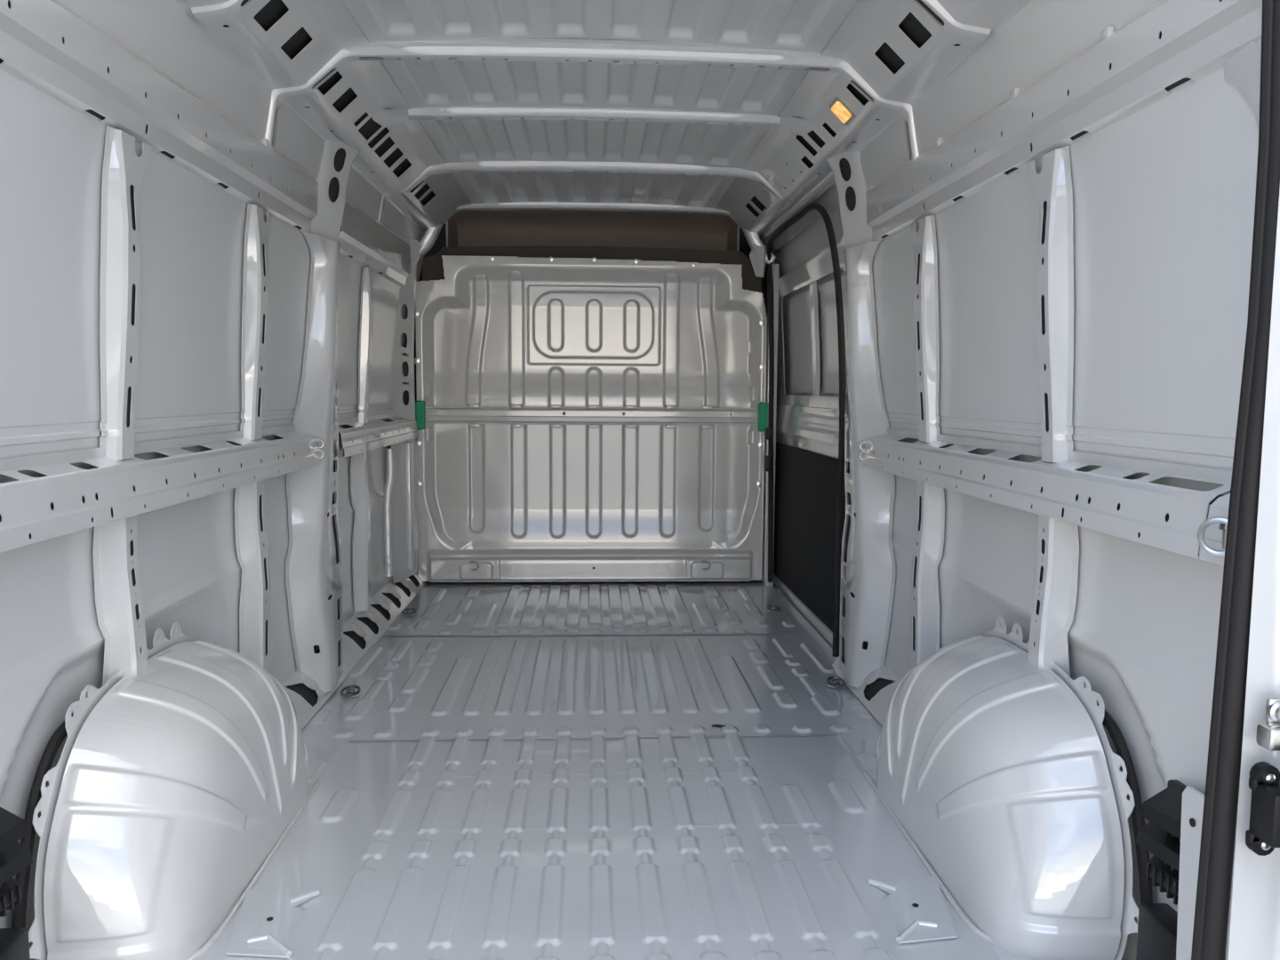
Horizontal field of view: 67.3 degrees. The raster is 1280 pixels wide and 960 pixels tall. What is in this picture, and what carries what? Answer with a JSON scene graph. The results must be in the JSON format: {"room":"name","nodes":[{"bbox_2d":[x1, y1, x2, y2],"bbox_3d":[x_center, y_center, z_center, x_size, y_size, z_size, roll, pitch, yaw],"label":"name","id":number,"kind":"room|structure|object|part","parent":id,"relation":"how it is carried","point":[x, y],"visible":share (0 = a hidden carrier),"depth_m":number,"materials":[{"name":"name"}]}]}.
{"room":"loading area","nodes":[
{"label":"loading area","id":0,"kind":"room"},
{"bbox_2d":[0,0,425,959],"bbox_3d":[-0.923,-0.199,3.011,0.366,2.075,3.880,0,5,-3],"label":"wall","id":1,"kind":"structure","parent":0,"point":[188,384],"depth_m":2.00,"materials":[{"name":"grey metal"}]},
{"bbox_2d":[0,807,32,959],"bbox_3d":[-0.951,0.638,1.385,0.082,0.330,0.187,0,5,-3],"label":"air vent","id":2,"kind":"object","parent":1,"relation":"in","point":[15,857],"visible":1,"depth_m":1.42,"materials":[{"name":"black plastic"}]},
{"bbox_2d":[11,713,73,927],"bbox_3d":[-1.005,0.648,1.624,0.020,0.446,0.232,0,5,-3],"label":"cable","id":3,"kind":"object","parent":1,"relation":"attached to","point":[22,877],"visible":0.66,"depth_m":1.58,"materials":[{"name":"black rubber"}]},
{"bbox_2d":[92,514,147,685],"bbox_3d":[-0.999,0.319,1.866,0.061,0.514,0.098,0,5,-3],"label":"rib","id":4,"kind":"object","parent":1,"relation":"attached to","point":[117,588],"visible":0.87,"depth_m":1.83,"materials":[{"name":"white paint"}]},
{"bbox_2d":[99,126,151,460],"bbox_3d":[-0.977,-0.346,1.848,0.060,0.606,0.185,0,5,-3],"label":"rib","id":5,"kind":"object","parent":1,"relation":"attached to","point":[123,172],"visible":0.99,"depth_m":1.78,"materials":[{"name":"white paint"}]},
{"bbox_2d":[0,0,318,233],"bbox_3d":[-0.963,-0.741,1.988,0.054,0.197,1.930,0,5,-3],"label":"rail","id":6,"kind":"object","parent":1,"relation":"attached to","point":[45,45],"visible":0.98,"depth_m":1.82,"materials":[{"name":"grey metal"}]},
{"bbox_2d":[0,424,321,552],"bbox_3d":[-0.983,-0.020,2.059,0.062,0.132,1.940,0,5,-3],"label":"rail","id":7,"kind":"object","parent":1,"relation":"attached to","point":[70,499],"visible":0.99,"depth_m":1.78,"materials":[{"name":"grey metal"}]},
{"bbox_2d":[234,480,271,674],"bbox_3d":[-1.037,0.361,2.599,0.061,0.734,0.112,0,5,-3],"label":"rib","id":8,"kind":"object","parent":1,"relation":"attached to","point":[250,522],"visible":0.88,"depth_m":2.56,"materials":[{"name":"white paint"}]},
{"bbox_2d":[240,202,271,439],"bbox_3d":[-1.014,-0.413,2.563,0.060,0.606,0.182,0,5,-3],"label":"rib","id":9,"kind":"object","parent":1,"relation":"attached to","point":[256,276],"visible":1,"depth_m":2.50,"materials":[{"name":"white paint"}]},
{"bbox_3d":[-1.045,0.659,2.933,0.092,0.132,0.818,0,5,-3],"label":"sill panel","id":10,"kind":"part","parent":1,"relation":"part of","materials":[{"name":"white paint"}]},
{"bbox_2d":[285,139,359,692],"bbox_3d":[-0.997,-0.210,3.122,0.194,1.796,0.490,0,5,-3],"label":"pillar","id":11,"kind":"structure","parent":1,"relation":"attached to","point":[313,564],"depth_m":3.06,"materials":[{"name":"white metal"}]},
{"bbox_3d":[-1.037,-0.043,3.125,0.114,1.461,0.471,0,5,-3],"label":"post","id":12,"kind":"part","parent":11,"relation":"part of","materials":[{"name":"grey metal"}]},
{"bbox_3d":[-0.980,-0.934,3.132,0.161,0.356,0.336,0,5,-3],"label":"post","id":13,"kind":"part","parent":11,"relation":"part of","materials":[{"name":"grey metal"}]},
{"bbox_2d":[350,451,370,611],"bbox_3d":[-1.099,0.199,3.797,0.061,0.634,0.092,0,5,-3],"label":"rib","id":14,"kind":"object","parent":1,"relation":"attached to","point":[359,493],"visible":0.92,"depth_m":3.77,"materials":[{"name":"white paint"}]},
{"bbox_2d":[357,266,373,423],"bbox_3d":[-1.078,-0.527,3.786,0.060,0.606,0.122,0,5,-3],"label":"rib","id":15,"kind":"object","parent":1,"relation":"attached to","point":[366,310],"visible":1,"depth_m":3.75,"materials":[{"name":"white paint"}]},
{"bbox_2d":[339,199,410,287],"bbox_3d":[-1.060,-0.936,3.855,0.054,0.237,1.230,0,5,-3],"label":"rail","id":16,"kind":"object","parent":1,"relation":"attached to","point":[368,243],"visible":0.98,"depth_m":3.75,"materials":[{"name":"grey metal"}]},
{"bbox_2d":[338,413,418,458],"bbox_3d":[-1.086,-0.204,4.028,0.062,0.132,1.440,0,5,-3],"label":"rail","id":17,"kind":"object","parent":1,"relation":"attached to","point":[375,434],"visible":0.94,"depth_m":3.83,"materials":[{"name":"grey metal"}]},
{"bbox_3d":[-0.974,-0.304,4.135,0.351,2.075,1.620,0,5,-3],"label":"skin panel","id":18,"kind":"part","parent":1,"relation":"part of","materials":[{"name":"white paint"}]},
{"bbox_3d":[-1.108,0.545,4.152,0.092,0.132,1.630,0,5,-3],"label":"sill panel","id":19,"kind":"part","parent":1,"relation":"part of","materials":[{"name":"white paint"}]},
{"bbox_2d":[383,263,418,583],"bbox_3d":[-1.115,-0.276,4.548,0.072,1.500,0.649,1,5,1],"label":"pillar","id":20,"kind":"structure","parent":1,"relation":"attached to","point":[400,504],"depth_m":4.54,"materials":[{"name":"grey metal"}]},
{"bbox_3d":[-1.107,0.138,4.521,0.052,0.620,0.519,1,5,2],"label":"closing panel","id":21,"kind":"part","parent":20,"relation":"part of","materials":[{"name":"white paint"}]},
{"bbox_2d":[409,239,419,271],"bbox_3d":[-1.068,-1.058,4.540,0.050,0.140,0.135,0,5,-3],"label":"corner gusset","id":22,"kind":"object","parent":1,"relation":"attached to","point":[414,244],"visible":0.79,"depth_m":4.54,"materials":[{"name":"white paint"}]},
{"bbox_2d":[418,197,775,265],"bbox_3d":[-0.226,-1.221,4.729,1.793,0.302,0.092,0,5,-3],"label":"header","id":23,"kind":"object","parent":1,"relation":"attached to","point":[429,238],"visible":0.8,"depth_m":4.70,"materials":[{"name":"white paint"}]},
{"bbox_2d":[414,223,761,582],"bbox_3d":[-0.243,-0.404,5.204,2.140,2.145,0.590,0,5,-3],"label":"wall","id":24,"kind":"structure","parent":0,"point":[440,243],"depth_m":5.35,"materials":[{"name":"grey metal"}]},
{"bbox_2d":[422,245,761,292],"bbox_3d":[-0.238,-1.077,4.938,1.730,0.235,0.055,0,5,-3],"label":"bulkhead trim","id":25,"kind":"structure","parent":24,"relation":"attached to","point":[432,266],"depth_m":4.91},
{"bbox_2d":[749,243,766,277],"bbox_3d":[0.590,-1.090,4.785,0.069,0.160,0.124,-1,6,-17],"label":"corner gusset","id":26,"kind":"object","parent":24,"relation":"attached to","point":[757,257],"visible":1,"depth_m":4.78,"materials":[{"name":"white paint"}]},
{"bbox_2d":[175,0,1031,236],"bbox_3d":[-0.150,-1.176,3.261,1.704,0.217,4.480,0,5,-3],"label":"ceiling","id":27,"kind":"structure","parent":0,"point":[895,47],"depth_m":2.82,"materials":[{"name":"white paint"}]},
{"bbox_3d":[-0.852,-1.102,2.865,0.259,0.134,3.730,0,5,-3],"label":"roof panel","id":28,"kind":"part","parent":27,"relation":"part of","materials":[{"name":"white paint"}]},
{"bbox_2d":[377,160,783,225],"bbox_3d":[-0.243,-1.122,3.876,1.676,0.321,0.077,0,5,-3],"label":"bow","id":29,"kind":"object","parent":27,"relation":"attached to","point":[620,167],"visible":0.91,"depth_m":3.85,"materials":[{"name":"white paint"}]},
{"bbox_2d":[190,0,991,41],"bbox_3d":[-0.085,-1.026,2.014,1.677,0.148,0.072,0,5,-3],"label":"bow","id":30,"kind":"object","parent":27,"relation":"attached to","point":[933,9],"visible":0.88,"depth_m":2.05,"materials":[{"name":"white paint"}]},
{"bbox_2d":[264,38,918,163],"bbox_3d":[-0.113,-1.001,2.552,1.787,0.298,0.070,0,5,-3],"label":"bow","id":31,"kind":"object","parent":27,"relation":"attached to","point":[546,50],"visible":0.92,"depth_m":2.53,"materials":[{"name":"white paint"}]},
{"bbox_2d":[371,105,812,135],"bbox_3d":[-0.141,-1.175,3.096,1.410,0.073,0.150,0,5,-3],"label":"bow","id":32,"kind":"object","parent":27,"relation":"attached to","point":[388,117],"visible":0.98,"depth_m":3.11,"materials":[{"name":"white paint"}]},
{"bbox_2d":[445,210,739,251],"bbox_3d":[-0.248,-1.266,5.152,1.600,0.370,0.394,0,5,-3],"label":"panel","id":33,"kind":"object","parent":27,"relation":"attached to","point":[464,228],"visible":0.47,"depth_m":5.28,"materials":[{"name":"grey plastic"}]},
{"bbox_3d":[-0.205,-1.321,4.315,1.260,0.046,0.878,0,5,-3],"label":"roof panel","id":34,"kind":"part","parent":27,"relation":"part of","materials":[{"name":"white paint"}]},
{"bbox_3d":[-0.163,-1.245,3.506,1.260,0.046,0.750,0,5,-3],"label":"roof panel","id":35,"kind":"part","parent":27,"relation":"part of","materials":[{"name":"white paint"}]},
{"bbox_3d":[-0.128,-1.183,2.842,1.260,0.045,0.585,0,5,-3],"label":"roof panel","id":36,"kind":"part","parent":27,"relation":"part of","materials":[{"name":"white paint"}]},
{"bbox_3d":[-0.099,-1.131,2.284,1.260,0.046,0.532,0,5,-3],"label":"roof panel","id":37,"kind":"part","parent":27,"relation":"part of","materials":[{"name":"white paint"}]},
{"bbox_3d":[0.537,-1.193,3.944,0.259,0.134,1.710,0,5,-3],"label":"roof panel","id":38,"kind":"part","parent":27,"relation":"part of","materials":[{"name":"white paint"}]},
{"bbox_2d":[828,96,855,125],"bbox_3d":[0.595,-1.084,2.821,0.064,0.061,0.098,0,5,-3],"label":"lamp","id":39,"kind":"object","parent":27,"relation":"attached to","point":[837,107],"visible":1,"depth_m":2.81,"materials":[{"name":"orange plastic"}]},
{"bbox_3d":[0.633,-1.019,2.090,0.259,0.134,2.020,0,5,-3],"label":"roof panel","id":40,"kind":"part","parent":27,"relation":"part of","materials":[{"name":"white paint"}]},
{"bbox_2d":[190,581,1124,959],"bbox_3d":[-0.147,0.711,3.125,1.868,0.014,3.857,0,5,-3],"label":"floor","id":41,"kind":"structure","parent":0,"point":[516,771],"depth_m":2.34,"materials":[{"name":"paint"}]},
{"bbox_2d":[28,622,319,959],"bbox_3d":[-0.896,0.568,2.032,0.229,0.514,1.018,0,5,-3],"label":"wheel arch","id":42,"kind":"object","parent":41,"relation":"on","point":[174,785],"visible":0.94,"depth_m":1.72,"materials":[{"name":"white paint"}]},
{"bbox_2d":[340,685,360,697],"bbox_3d":[-0.949,0.693,3.153,0.066,0.020,0.081,0,5,-3],"label":"ring","id":43,"kind":"object","parent":41,"relation":"on","point":[349,692],"visible":1,"depth_m":3.15,"materials":[{"name":"paint"}]},
{"bbox_2d":[401,608,416,615],"bbox_3d":[-1.028,0.587,4.286,0.066,0.020,0.081,0,5,-3],"label":"ring","id":44,"kind":"object","parent":41,"relation":"on","point":[409,611],"visible":1,"depth_m":4.28,"materials":[{"name":"paint"}]},
{"bbox_2d":[414,255,767,582],"bbox_3d":[-0.249,-0.298,4.914,1.790,1.651,0.149,0,5,-3],"label":"bulkhead","id":45,"kind":"object","parent":41,"relation":"on","point":[588,420],"visible":1,"depth_m":4.96,"materials":[{"name":"paint"}]},
{"bbox_2d":[415,400,425,430],"bbox_3d":[-1.108,-0.326,4.852,0.061,0.151,0.034,-1,5,-10],"label":"foam block","id":46,"kind":"object","parent":45,"relation":"attached to","point":[420,405],"visible":0.79,"depth_m":4.84,"materials":[{"name":"green plastic"}]},
{"bbox_2d":[758,401,767,431],"bbox_3d":[0.634,-0.325,4.943,0.058,0.152,0.031,0,5,-3],"label":"foam block","id":47,"kind":"object","parent":45,"relation":"attached to","point":[762,406],"visible":0.73,"depth_m":4.93,"materials":[{"name":"green plastic"}]},
{"bbox_3d":[-0.160,0.688,3.368,1.868,0.011,1.186,0,5,-3],"label":"panel","id":48,"kind":"part","parent":41,"relation":"part of","materials":[{"name":"paint"}]},
{"bbox_3d":[-0.219,0.581,4.493,1.868,0.012,1.104,0,5,-3],"label":"panel","id":49,"kind":"part","parent":41,"relation":"part of","materials":[{"name":"paint"}]},
{"bbox_3d":[-0.089,0.817,2.000,1.868,0.013,1.594,0,5,-3],"label":"panel","id":50,"kind":"part","parent":41,"relation":"part of","materials":[{"name":"paint"}]},
{"bbox_2d":[711,724,725,727],"bbox_3d":[0.233,0.730,2.850,0.041,0.010,0.021,0,5,-3],"label":"scrap","id":51,"kind":"object","parent":41,"relation":"on","point":[712,725],"visible":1,"depth_m":2.85,"materials":[{"name":"black"}]},
{"bbox_2d":[761,264,779,585],"bbox_3d":[0.671,-0.272,4.955,0.040,1.640,0.125,0,5,-3],"label":"post","id":52,"kind":"object","parent":41,"relation":"on","point":[775,267],"visible":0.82,"depth_m":4.92,"materials":[{"name":"grey metal"}]},
{"bbox_2d":[767,604,781,612],"bbox_3d":[0.613,0.587,4.401,0.066,0.020,0.081,0,5,-3],"label":"ring","id":53,"kind":"object","parent":41,"relation":"on","point":[774,609],"visible":1,"depth_m":4.39,"materials":[{"name":"paint"}]},
{"bbox_2d":[826,676,846,687],"bbox_3d":[0.670,0.691,3.288,0.066,0.020,0.081,0,5,-3],"label":"ring","id":54,"kind":"object","parent":41,"relation":"on","point":[835,684],"visible":1,"depth_m":3.28,"materials":[{"name":"paint"}]},
{"bbox_2d":[826,680,846,687],"bbox_3d":[0.670,0.699,3.288,0.066,0.004,0.066,0,5,-3],"label":"cup","id":55,"kind":"object","parent":54,"relation":"on","point":[833,684],"depth_m":3.27,"materials":[{"name":"paint"}]},
{"bbox_2d":[864,617,1138,959],"bbox_3d":[0.714,0.571,2.116,0.229,0.514,1.018,0,5,-3],"label":"wheel arch","id":56,"kind":"object","parent":41,"relation":"on","point":[1000,772],"visible":0.94,"depth_m":1.80,"materials":[{"name":"white paint"}]},
{"bbox_2d":[831,0,1258,959],"bbox_3d":[0.682,-0.122,2.297,0.366,2.075,2.280,0,5,-3],"label":"wall","id":57,"kind":"structure","parent":0,"point":[1164,194],"depth_m":1.76,"materials":[{"name":"grey metal"}]},
{"bbox_2d":[761,174,834,240],"bbox_3d":[0.662,-1.152,4.010,0.025,0.064,1.620,0,5,-3],"label":"rail","id":58,"kind":"object","parent":57,"relation":"attached to","point":[829,181],"depth_m":3.88,"materials":[{"name":"grey metal"}]},
{"bbox_2d":[755,183,847,648],"bbox_3d":[0.666,-0.317,4.279,0.360,2.056,1.900,0,5,-3],"label":"door","id":59,"kind":"structure","parent":57,"relation":"in","point":[807,412],"depth_m":4.29,"materials":[{"name":"white paint"}]},
{"bbox_3d":[0.766,-0.646,4.555,0.027,0.460,0.580,0,5,-3],"label":"blank panel","id":60,"kind":"part","parent":59,"relation":"part of","materials":[{"name":"white paint"}]},
{"bbox_3d":[0.742,0.580,4.392,0.025,0.050,1.550,0,5,-3],"label":"rail","id":61,"kind":"part","parent":59,"relation":"part of","materials":[{"name":"grey metal"}]},
{"bbox_3d":[0.719,-0.281,4.295,0.091,1.820,1.720,0,5,-3],"label":"frame","id":62,"kind":"part","parent":59,"relation":"part of","materials":[{"name":"grey metal"}]},
{"bbox_2d":[764,203,846,656],"bbox_3d":[0.678,-0.268,4.167,0.073,1.719,1.433,0,5,-3],"label":"seal","id":63,"kind":"object","parent":59,"relation":"attached to","point":[769,431],"visible":0.98,"depth_m":3.54,"materials":[{"name":"black rubber"}]},
{"bbox_3d":[0.800,-0.585,3.909,0.027,0.460,0.520,0,5,-3],"label":"blank panel","id":64,"kind":"part","parent":59,"relation":"part of","materials":[{"name":"white paint"}]},
{"bbox_2d":[826,150,895,687],"bbox_3d":[0.703,-0.207,3.210,0.194,1.796,0.490,0,5,-3],"label":"pillar","id":65,"kind":"structure","parent":57,"relation":"attached to","point":[868,560],"depth_m":3.15,"materials":[{"name":"white metal"}]},
{"bbox_3d":[0.688,-0.931,3.220,0.161,0.356,0.336,0,5,-3],"label":"post","id":66,"kind":"part","parent":65,"relation":"part of","materials":[{"name":"grey metal"}]},
{"bbox_3d":[0.742,-0.039,3.218,0.114,1.461,0.471,0,5,-3],"label":"post","id":67,"kind":"part","parent":65,"relation":"part of","materials":[{"name":"grey metal"}]},
{"bbox_3d":[0.765,0.659,3.068,0.092,0.132,0.900,0,5,-3],"label":"sill panel","id":68,"kind":"part","parent":57,"relation":"part of","materials":[{"name":"white paint"}]},
{"bbox_2d":[911,214,939,442],"bbox_3d":[0.780,-0.409,2.656,0.060,0.606,0.182,0,5,-3],"label":"rib","id":69,"kind":"object","parent":57,"relation":"attached to","point":[924,244],"visible":1,"depth_m":2.59,"materials":[{"name":"white paint"}]},
{"bbox_2d":[909,480,944,671],"bbox_3d":[0.795,0.365,2.694,0.061,0.734,0.112,0,5,-3],"label":"rib","id":70,"kind":"object","parent":57,"relation":"attached to","point":[930,519],"visible":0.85,"depth_m":2.65,"materials":[{"name":"white paint"}]},
{"bbox_2d":[861,427,1231,559],"bbox_3d":[0.794,-0.026,2.254,0.062,0.132,1.735,0,5,-3],"label":"rail","id":71,"kind":"object","parent":57,"relation":"attached to","point":[1166,517],"visible":0.98,"depth_m":1.79,"materials":[{"name":"grey metal"}]},
{"bbox_2d":[1026,145,1073,463],"bbox_3d":[0.817,-0.342,1.942,0.060,0.606,0.185,0,5,-3],"label":"rib","id":72,"kind":"object","parent":57,"relation":"attached to","point":[1052,188],"visible":1,"depth_m":1.88,"materials":[{"name":"white paint"}]},
{"bbox_2d":[1028,514,1079,676],"bbox_3d":[0.834,0.323,1.961,0.061,0.514,0.098,0,5,-3],"label":"rib","id":73,"kind":"object","parent":57,"relation":"attached to","point":[1055,589],"visible":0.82,"depth_m":1.93,"materials":[{"name":"white paint"}]},
{"bbox_2d":[866,0,1262,241],"bbox_3d":[0.789,-0.738,2.079,0.054,0.197,1.930,0,5,-3],"label":"rail","id":74,"kind":"object","parent":57,"relation":"attached to","point":[1133,67],"visible":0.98,"depth_m":1.75,"materials":[{"name":"grey metal"}]},
{"bbox_2d":[1096,703,1152,903],"bbox_3d":[0.864,0.652,1.721,0.020,0.446,0.232,0,5,-3],"label":"seal","id":75,"kind":"object","parent":57,"relation":"attached to","point":[1146,892],"visible":0.56,"depth_m":1.67,"materials":[{"name":"black rubber"}]},
{"bbox_2d":[1136,779,1186,959],"bbox_3d":[0.835,0.641,1.478,0.082,0.330,0.187,0,5,-3],"label":"air vent","id":76,"kind":"object","parent":57,"relation":"in","point":[1156,940],"visible":0.31,"depth_m":1.50,"materials":[{"name":"black plastic"}]},
{"bbox_3d":[0.866,0.571,1.479,0.020,0.160,0.175,0,5,-3],"label":"vent frame","id":77,"kind":"part","parent":76,"relation":"part of","materials":[{"name":"black plastic"}]},
{"bbox_2d":[1223,4,1279,959],"bbox_3d":[0.850,-0.008,1.274,0.245,2.100,0.325,0,5,-3],"label":"pillar","id":78,"kind":"structure","parent":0,"point":[1253,924],"depth_m":1.17,"materials":[{"name":"grey metal"}]},
{"bbox_2d":[1176,785,1204,959],"bbox_3d":[0.786,0.638,1.375,0.009,0.395,0.065,0,5,-3],"label":"metal bracket","id":79,"kind":"object","parent":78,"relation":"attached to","point":[1193,800],"visible":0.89,"depth_m":1.37,"materials":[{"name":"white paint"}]},
{"bbox_2d":[1196,493,1230,565],"bbox_3d":[0.833,0.066,1.292,0.093,0.128,0.190,0,5,-3],"label":"ring","id":80,"kind":"object","parent":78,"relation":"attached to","point":[1212,544],"visible":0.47,"depth_m":1.35,"materials":[{"name":"silver metal"}]},
{"bbox_2d":[1191,0,1279,959],"bbox_3d":[0.733,0.057,1.167,0.062,1.891,0.031,0,5,-3],"label":"seal","id":81,"kind":"object","parent":78,"relation":"attached to","point":[1219,826],"visible":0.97,"depth_m":1.16,"materials":[{"name":"black rubber"}]},
{"bbox_2d":[1245,761,1279,855],"bbox_3d":[0.769,0.447,1.113,0.064,0.212,0.116,-2,6,-21],"label":"hinge","id":82,"kind":"object","parent":78,"relation":"attached to","point":[1262,836],"depth_m":1.14,"materials":[{"name":"black metal"}]},
{"bbox_2d":[1256,696,1279,751],"bbox_3d":[0.779,0.304,1.115,0.093,0.088,0.068,0,5,-3],"label":"latch","id":83,"kind":"object","parent":78,"relation":"attached to","point":[1268,737],"depth_m":1.13,"materials":[{"name":"silver metal"}]}
]}

